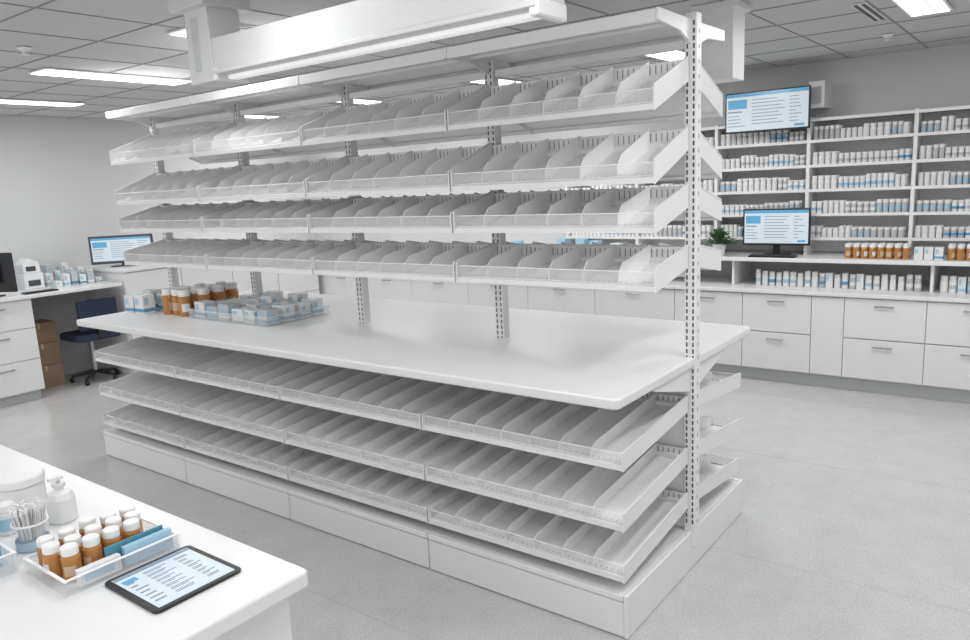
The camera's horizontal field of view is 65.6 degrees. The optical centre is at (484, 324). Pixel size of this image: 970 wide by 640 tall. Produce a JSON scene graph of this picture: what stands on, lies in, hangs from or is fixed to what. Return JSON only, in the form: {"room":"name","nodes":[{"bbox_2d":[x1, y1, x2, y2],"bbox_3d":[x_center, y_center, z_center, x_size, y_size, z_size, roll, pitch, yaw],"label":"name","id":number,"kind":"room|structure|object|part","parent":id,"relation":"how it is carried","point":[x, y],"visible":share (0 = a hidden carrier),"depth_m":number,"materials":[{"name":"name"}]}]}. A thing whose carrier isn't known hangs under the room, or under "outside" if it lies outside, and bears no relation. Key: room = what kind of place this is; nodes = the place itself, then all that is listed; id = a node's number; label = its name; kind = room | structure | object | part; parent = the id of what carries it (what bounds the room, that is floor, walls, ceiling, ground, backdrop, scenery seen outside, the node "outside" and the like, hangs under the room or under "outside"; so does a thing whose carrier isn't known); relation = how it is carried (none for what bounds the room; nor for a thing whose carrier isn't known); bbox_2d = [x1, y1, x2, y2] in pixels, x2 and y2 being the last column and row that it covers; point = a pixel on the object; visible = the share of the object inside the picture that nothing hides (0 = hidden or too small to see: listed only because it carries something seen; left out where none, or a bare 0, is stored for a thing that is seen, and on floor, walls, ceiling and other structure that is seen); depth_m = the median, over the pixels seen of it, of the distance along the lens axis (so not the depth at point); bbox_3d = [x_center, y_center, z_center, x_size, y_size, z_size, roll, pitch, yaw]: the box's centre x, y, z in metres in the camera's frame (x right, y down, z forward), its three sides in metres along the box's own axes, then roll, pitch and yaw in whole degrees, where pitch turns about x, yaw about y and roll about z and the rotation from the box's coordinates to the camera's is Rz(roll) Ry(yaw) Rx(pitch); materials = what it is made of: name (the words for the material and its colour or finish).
{"room":"pharmacy","nodes":[
{"label":"pharmacy","id":0,"kind":"room"},
{"bbox_2d":[0,116,314,374],"bbox_3d":[-4.479,-0.585,6.519,0.100,2.383,7.830,5,13,37],"label":"wall","id":1,"kind":"structure","parent":0,"point":[59,183],"depth_m":7.12,"materials":[{"name":"paint"}]},
{"bbox_2d":[7,382,969,639],"bbox_3d":[-0.737,1.007,3.558,9.650,0.001,7.130,5,13,37],"label":"trim","id":2,"kind":"structure","parent":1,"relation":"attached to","point":[68,382],"depth_m":3.17,"materials":[{"name":"grey"}]},
{"bbox_2d":[240,24,256,28],"bbox_3d":[-1.090,-1.396,3.550,0.070,0.008,0.650,5,13,37],"label":"air diffuser","id":3,"kind":"object","parent":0,"point":[242,26],"depth_m":3.50,"materials":[{"name":"white metal"}]},
{"bbox_2d":[326,102,364,105],"bbox_3d":[-1.199,-2.054,7.041,0.070,0.008,0.700,5,13,37],"label":"air diffuser","id":4,"kind":"object","parent":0,"point":[333,102],"depth_m":6.83,"materials":[{"name":"grey metal"}]},
{"bbox_2d":[0,369,969,639],"bbox_3d":[-0.524,0.994,3.841,9.850,0.100,7.830,5,13,37],"label":"floor","id":5,"kind":"structure","parent":0,"point":[911,539],"depth_m":3.37,"materials":[{"name":"stone"}]},
{"bbox_2d":[41,362,65,389],"bbox_3d":[-4.004,0.453,6.781,0.302,0.200,0.280,5,13,37],"label":"cardboard box","id":6,"kind":"object","parent":5,"relation":"on","point":[53,374],"visible":0.42,"depth_m":6.73,"materials":[{"name":"brown cardboard"}]},
{"bbox_2d":[38,341,61,365],"bbox_3d":[-4.013,0.257,6.744,0.282,0.200,0.280,5,13,37],"label":"cardboard box","id":7,"kind":"object","parent":6,"relation":"on","point":[50,354],"visible":0.38,"depth_m":6.70,"materials":[{"name":"brown cardboard"}]},
{"bbox_2d":[34,319,57,343],"bbox_3d":[-4.023,0.069,6.708,0.262,0.180,0.280,5,13,37],"label":"cardboard box","id":8,"kind":"object","parent":7,"relation":"on","point":[46,331],"visible":0.42,"depth_m":6.68,"materials":[{"name":"brown cardboard"}]},
{"bbox_2d":[0,281,121,407],"bbox_3d":[-4.320,0.253,6.088,0.787,0.885,2.550,5,13,37],"label":"table","id":9,"kind":"object","parent":5,"relation":"on","point":[21,373],"visible":0.94,"depth_m":6.17,"materials":[{"name":"metal"}]},
{"bbox_2d":[0,252,17,296],"bbox_3d":[-4.044,-0.401,6.128,0.460,0.354,0.130,0,11,12],"label":"desktop monitor","id":10,"kind":"object","parent":9,"relation":"on","point":[8,283],"visible":1,"depth_m":6.10,"materials":[{"name":"black plastic"}]},
{"bbox_2d":[15,258,44,289],"bbox_3d":[-3.994,-0.448,6.594,0.185,0.268,0.160,5,13,37],"label":"printer","id":11,"kind":"object","parent":9,"relation":"on","point":[29,276],"visible":0.96,"depth_m":6.54,"materials":[{"name":"white plastic"}]},
{"bbox_2d":[21,288,58,294],"bbox_3d":[-3.733,-0.279,6.316,0.090,0.016,0.260,5,13,37],"label":"keyboard","id":12,"kind":"object","parent":9,"relation":"on","point":[51,289],"visible":1,"depth_m":6.29,"materials":[{"name":"black plastic"}]},
{"bbox_2d":[40,262,102,287],"bbox_3d":[-3.808,-0.465,6.863,0.435,0.184,0.414,5,13,37],"label":"supplies","id":13,"kind":"object","parent":9,"relation":"on","point":[64,276],"visible":0.92,"depth_m":6.78,"materials":[{"name":"cardboard"}]},
{"bbox_2d":[60,297,119,385],"bbox_3d":[-3.570,0.135,6.844,0.450,0.758,0.411,5,13,37],"label":"office chair","id":14,"kind":"object","parent":5,"relation":"on","point":[103,306],"visible":0.77,"depth_m":6.70,"materials":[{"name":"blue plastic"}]},
{"bbox_3d":[-3.575,-0.059,6.797,0.430,0.360,0.400,5,13,37],"label":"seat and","id":15,"kind":"part","parent":14,"relation":"part of","materials":[{"name":"blue fabric"}]},
{"bbox_2d":[0,445,307,639],"bbox_3d":[-1.675,0.910,1.903,2.612,0.900,1.055,5,13,37],"label":"countertop","id":16,"kind":"structure","parent":5,"relation":"on","point":[252,604],"depth_m":1.40,"materials":[{"name":"white laminate"}]},
{"bbox_2d":[0,500,16,536],"bbox_3d":[-1.064,0.435,1.642,0.040,0.069,0.098,-2,11,6],"label":"bottles","id":17,"kind":"object","parent":16,"relation":"on","point":[5,519],"visible":0.62,"depth_m":1.66,"materials":[{"name":"plastic"}]},
{"bbox_2d":[0,542,16,558],"bbox_3d":[-1.008,0.476,1.483,0.119,0.042,0.117,5,13,37],"label":"organizer box","id":18,"kind":"object","parent":16,"relation":"on","point":[7,548],"visible":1,"depth_m":1.50,"materials":[{"name":"plastic"}]},
{"bbox_2d":[0,548,3,565],"bbox_3d":[-1.014,0.463,1.490,0.057,0.056,0.089,5,13,37],"label":"carton","id":19,"kind":"object","parent":18,"relation":"in","point":[1,559],"visible":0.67,"depth_m":1.51,"materials":[{"name":"cardboard"}]},
{"bbox_2d":[0,465,46,508],"bbox_3d":[-1.100,0.396,1.782,0.112,0.096,0.112,5,13,37],"label":"storage jar","id":20,"kind":"object","parent":16,"relation":"on","point":[17,484],"visible":0.62,"depth_m":1.75,"materials":[{"name":"white plastic"}]},
{"bbox_2d":[8,497,48,551],"bbox_3d":[-0.962,0.423,1.593,0.071,0.099,0.073,5,13,37],"label":"cotton swab jar","id":21,"kind":"object","parent":16,"relation":"on","point":[29,520],"visible":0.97,"depth_m":1.58,"materials":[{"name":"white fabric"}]},
{"bbox_2d":[45,475,77,524],"bbox_3d":[-0.970,0.397,1.721,0.060,0.105,0.060,5,13,37],"label":"dispenser bottle","id":22,"kind":"object","parent":16,"relation":"on","point":[61,506],"visible":1,"depth_m":1.70,"materials":[{"name":"white plastic"}]},
{"bbox_2d":[23,516,179,583],"bbox_3d":[-0.770,0.461,1.525,0.177,0.032,0.232,5,13,37],"label":"tray","id":23,"kind":"object","parent":16,"relation":"on","point":[26,558],"visible":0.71,"depth_m":1.46,"materials":[{"name":"plastic"}]},
{"bbox_2d":[36,505,142,581],"bbox_3d":[-0.787,0.438,1.528,0.126,0.069,0.209,5,13,37],"label":"bottles","id":24,"kind":"object","parent":23,"relation":"on","point":[73,551],"visible":0.88,"depth_m":1.48,"materials":[{"name":"plastic"}]},
{"bbox_2d":[75,525,173,586],"bbox_3d":[-0.711,0.452,1.489,0.024,0.047,0.190,5,13,37],"label":"leaflets","id":25,"kind":"object","parent":23,"relation":"on","point":[114,551],"visible":0.98,"depth_m":1.49,"materials":[{"name":"paper"}]},
{"bbox_2d":[105,545,240,613],"bbox_3d":[-0.595,0.482,1.439,0.188,0.007,0.180,5,13,37],"label":"tablet computer","id":26,"kind":"object","parent":16,"relation":"on","point":[158,585],"visible":1,"depth_m":1.43,"materials":[{"name":"black plastic"}]},
{"bbox_2d":[84,263,319,374],"bbox_3d":[-2.866,-0.233,7.955,0.806,1.000,2.260,5,13,37],"label":"base cabinet","id":27,"kind":"object","parent":5,"relation":"on","point":[134,279],"visible":0.11,"depth_m":7.21,"materials":[{"name":"white laminate"}]},
{"bbox_2d":[88,233,152,266],"bbox_3d":[-3.400,-0.696,7.072,0.560,0.290,0.131,-5,11,-10],"label":"desktop monitor","id":28,"kind":"object","parent":27,"relation":"on","point":[103,249],"visible":0.6,"depth_m":7.02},
{"bbox_2d":[76,7,749,638],"bbox_3d":[-0.658,-0.198,4.036,3.720,2.180,1.348,5,13,37],"label":"shelving","id":29,"kind":"object","parent":5,"relation":"on","point":[547,460],"visible":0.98,"depth_m":3.29,"materials":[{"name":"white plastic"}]},
{"bbox_2d":[124,285,181,314],"bbox_3d":[-2.104,-0.164,4.899,0.251,0.131,0.366,5,13,37],"label":"cartons","id":30,"kind":"object","parent":29,"relation":"on","point":[150,301],"visible":0.69,"depth_m":4.78,"materials":[{"name":"cardboard"}]},
{"bbox_2d":[161,281,238,316],"bbox_3d":[-1.782,-0.168,4.760,0.307,0.158,0.406,5,13,37],"label":"bottles","id":31,"kind":"object","parent":29,"relation":"on","point":[177,301],"visible":0.8,"depth_m":4.67,"materials":[{"name":"plastic"}]},
{"bbox_2d":[188,304,327,317],"bbox_3d":[-1.339,-0.077,4.452,0.744,0.052,0.452,5,13,37],"label":"tray","id":32,"kind":"object","parent":29,"relation":"on","point":[323,304],"visible":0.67,"depth_m":4.24,"materials":[{"name":"plastic"}]},
{"bbox_2d":[194,290,323,324],"bbox_3d":[-1.338,-0.114,4.447,0.724,0.116,0.402,5,13,37],"label":"cartons","id":33,"kind":"object","parent":32,"relation":"on","point":[271,303],"visible":0.94,"depth_m":4.34,"materials":[{"name":"cardboard"}]},
{"bbox_2d":[76,290,749,409],"bbox_3d":[-0.649,0.007,4.076,3.712,0.038,1.348,5,13,37],"label":"countertop","id":34,"kind":"structure","parent":29,"relation":"on","point":[592,360],"depth_m":3.42,"materials":[{"name":"white laminate"}]},
{"bbox_2d":[318,275,969,403],"bbox_3d":[1.552,-0.032,6.500,9.620,0.720,0.619,5,13,37],"label":"base cabinet","id":35,"kind":"object","parent":5,"relation":"on","point":[913,343],"visible":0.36,"depth_m":5.54,"materials":[{"name":"metal"}]},
{"bbox_2d":[663,276,969,302],"bbox_3d":[1.535,-0.371,6.437,9.620,0.029,0.617,5,13,37],"label":"countertop","id":36,"kind":"structure","parent":35,"relation":"on","point":[707,283],"depth_m":5.49,"materials":[{"name":"white laminate"}]},
{"bbox_2d":[721,250,969,292],"bbox_3d":[2.619,-0.409,5.671,6.980,0.224,0.496,5,13,37],"label":"shelf","id":37,"kind":"object","parent":36,"relation":"on","point":[741,263],"visible":0.35,"depth_m":5.55,"materials":[{"name":"white laminate"}]},
{"bbox_2d":[469,238,944,259],"bbox_3d":[1.489,-0.656,6.333,4.088,0.122,0.094,5,14,37],"label":"cartons","id":38,"kind":"object","parent":37,"relation":"on","point":[920,253],"visible":0.39,"depth_m":5.16,"materials":[{"name":"cardboard"}]},
{"bbox_2d":[701,228,737,255],"bbox_3d":[1.868,-0.661,5.988,0.303,0.223,0.280,5,13,37],"label":"potted plant","id":39,"kind":"object","parent":37,"relation":"on","point":[718,235],"visible":0.99,"depth_m":5.95,"materials":[{"name":"green plant"}]},
{"bbox_3d":[1.864,-0.596,5.994,0.105,0.094,0.103,5,13,37],"label":"pot","id":40,"kind":"part","parent":39,"relation":"part of","materials":[{"name":"white ceramic"}]},
{"bbox_2d":[748,254,796,257],"bbox_3d":[2.189,-0.523,5.735,0.340,0.016,0.090,5,13,37],"label":"keyboard","id":41,"kind":"object","parent":37,"relation":"on","point":[751,255],"visible":1,"depth_m":5.70,"materials":[{"name":"black plastic"}]},
{"bbox_2d":[743,208,810,254],"bbox_3d":[2.254,-0.716,5.814,0.500,0.359,0.130,5,13,37],"label":"desktop monitor","id":42,"kind":"object","parent":37,"relation":"on","point":[776,227],"visible":0.92,"depth_m":5.78,"materials":[{"name":"black plastic"}]},
{"bbox_2d":[844,243,969,260],"bbox_3d":[3.070,-0.501,5.153,1.110,0.104,0.106,5,13,37],"label":"bottles","id":43,"kind":"object","parent":37,"relation":"on","point":[856,250],"visible":1,"depth_m":5.28,"materials":[{"name":"plastic"}]},
{"bbox_2d":[0,0,969,123],"bbox_3d":[-0.644,-1.431,3.380,9.850,0.084,7.830,5,13,37],"label":"ceiling","id":44,"kind":"structure","parent":0,"point":[129,37],"depth_m":4.20,"materials":[{"name":"tile"}]},
{"bbox_2d":[16,46,31,55],"bbox_3d":[-2.288,-1.358,3.743,0.070,0.034,0.070,5,13,37],"label":"sprinkler","id":45,"kind":"object","parent":44,"relation":"attached to","point":[23,49],"visible":1,"depth_m":3.73,"materials":[{"name":"white metal"}]},
{"bbox_2d":[0,98,85,106],"bbox_3d":[-3.527,-1.669,5.649,0.230,0.016,0.950,5,13,37],"label":"ceiling light panel","id":46,"kind":"object","parent":44,"relation":"in","point":[2,101],"depth_m":5.74,"materials":[{"name":"white plastic"}]},
{"bbox_2d":[27,68,191,84],"bbox_3d":[-2.328,-1.558,4.754,0.230,0.016,0.950,5,13,37],"label":"ceiling light panel","id":47,"kind":"object","parent":44,"relation":"in","point":[43,71],"depth_m":4.67,"materials":[{"name":"white plastic"}]},
{"bbox_2d":[166,27,185,36],"bbox_3d":[-1.130,-1.447,3.858,0.230,0.016,0.950,5,13,37],"label":"ceiling light panel","id":48,"kind":"object","parent":44,"relation":"in","point":[178,32],"depth_m":3.53,"materials":[{"name":"white plastic"}]},
{"bbox_2d":[245,115,279,118],"bbox_3d":[-2.168,-2.150,7.827,0.230,0.016,0.930,5,13,37],"label":"ceiling light panel","id":49,"kind":"object","parent":44,"relation":"in","point":[247,116],"depth_m":7.61,"materials":[{"name":"white plastic"}]},
{"bbox_2d":[339,99,386,103],"bbox_3d":[-0.969,-2.039,6.932,0.230,0.016,0.930,5,13,37],"label":"ceiling light panel","id":50,"kind":"object","parent":44,"relation":"in","point":[359,101],"depth_m":6.74,"materials":[{"name":"white plastic"}]},
{"bbox_2d":[167,0,566,87],"bbox_3d":[-0.503,-1.081,2.588,1.712,0.327,0.220,5,13,37],"label":"light","id":51,"kind":"object","parent":44,"relation":"attached to","point":[221,55],"visible":1,"depth_m":2.57,"materials":[{"name":"white metal"}]},
{"bbox_2d":[228,13,539,79],"bbox_3d":[-0.416,-0.932,2.562,1.485,0.019,0.050,5,13,37],"label":"diffuser","id":52,"kind":"object","parent":51,"relation":"attached to","point":[517,18],"depth_m":2.46,"materials":[{"name":"white plastic"}]},
{"bbox_2d":[472,78,525,84],"bbox_3d":[0.229,-1.928,6.036,0.230,0.016,0.930,5,13,37],"label":"ceiling light panel","id":53,"kind":"object","parent":44,"relation":"in","point":[502,81],"depth_m":5.83,"materials":[{"name":"white plastic"}]},
{"bbox_2d":[645,50,684,60],"bbox_3d":[1.118,-1.741,4.820,0.230,0.016,0.930,5,13,37],"label":"ceiling light panel","id":54,"kind":"object","parent":44,"relation":"in","point":[680,54],"depth_m":4.94,"materials":[{"name":"white plastic"}]},
{"bbox_2d":[851,2,886,20],"bbox_3d":[1.989,-1.613,3.891,0.070,0.008,0.550,5,13,37],"label":"air diffuser","id":55,"kind":"object","parent":44,"relation":"in","point":[865,8],"depth_m":3.85,"materials":[{"name":"white metal"}]},
{"bbox_2d":[881,33,893,40],"bbox_3d":[2.466,-1.759,4.612,0.070,0.034,0.070,5,13,37],"label":"sprinkler","id":56,"kind":"object","parent":44,"relation":"attached to","point":[886,36],"visible":1,"depth_m":4.60,"materials":[{"name":"white metal"}]},
{"bbox_2d":[891,0,952,16],"bbox_3d":[2.076,-1.558,3.612,0.200,0.016,0.930,5,13,37],"label":"ceiling light panel","id":57,"kind":"object","parent":44,"relation":"in","point":[912,8],"depth_m":3.77,"materials":[{"name":"white plastic"}]},
{"bbox_2d":[308,43,969,284],"bbox_3d":[1.732,-0.912,6.625,9.650,2.383,0.100,5,13,37],"label":"wall","id":58,"kind":"structure","parent":0,"point":[934,77],"depth_m":5.69,"materials":[{"name":"grey paint"}]},
{"bbox_2d":[564,105,969,255],"bbox_3d":[3.061,-1.004,5.351,5.624,1.020,0.257,5,13,37],"label":"wall shelving","id":59,"kind":"object","parent":58,"relation":"attached to","point":[914,140],"visible":0.44,"depth_m":5.63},
{"bbox_2d":[725,85,810,133],"bbox_3d":[2.208,-1.633,5.773,0.620,0.300,0.342,5,13,37],"label":"wall monitor","id":60,"kind":"object","parent":58,"relation":"attached to","point":[788,108],"visible":1,"depth_m":5.63,"materials":[{"name":"black plastic"}]},
{"bbox_2d":[809,80,832,109],"bbox_3d":[2.504,-1.710,5.616,0.110,0.190,0.262,5,13,37],"label":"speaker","id":61,"kind":"object","parent":58,"relation":"attached to","point":[822,90],"visible":0.95,"depth_m":5.52},
{"bbox_2d":[690,0,750,83],"bbox_3d":[1.127,-1.345,3.608,0.220,0.347,0.200,5,13,37],"label":"box","id":62,"kind":"object","parent":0,"point":[723,61],"depth_m":3.53,"materials":[{"name":"white metal"}]}
]}

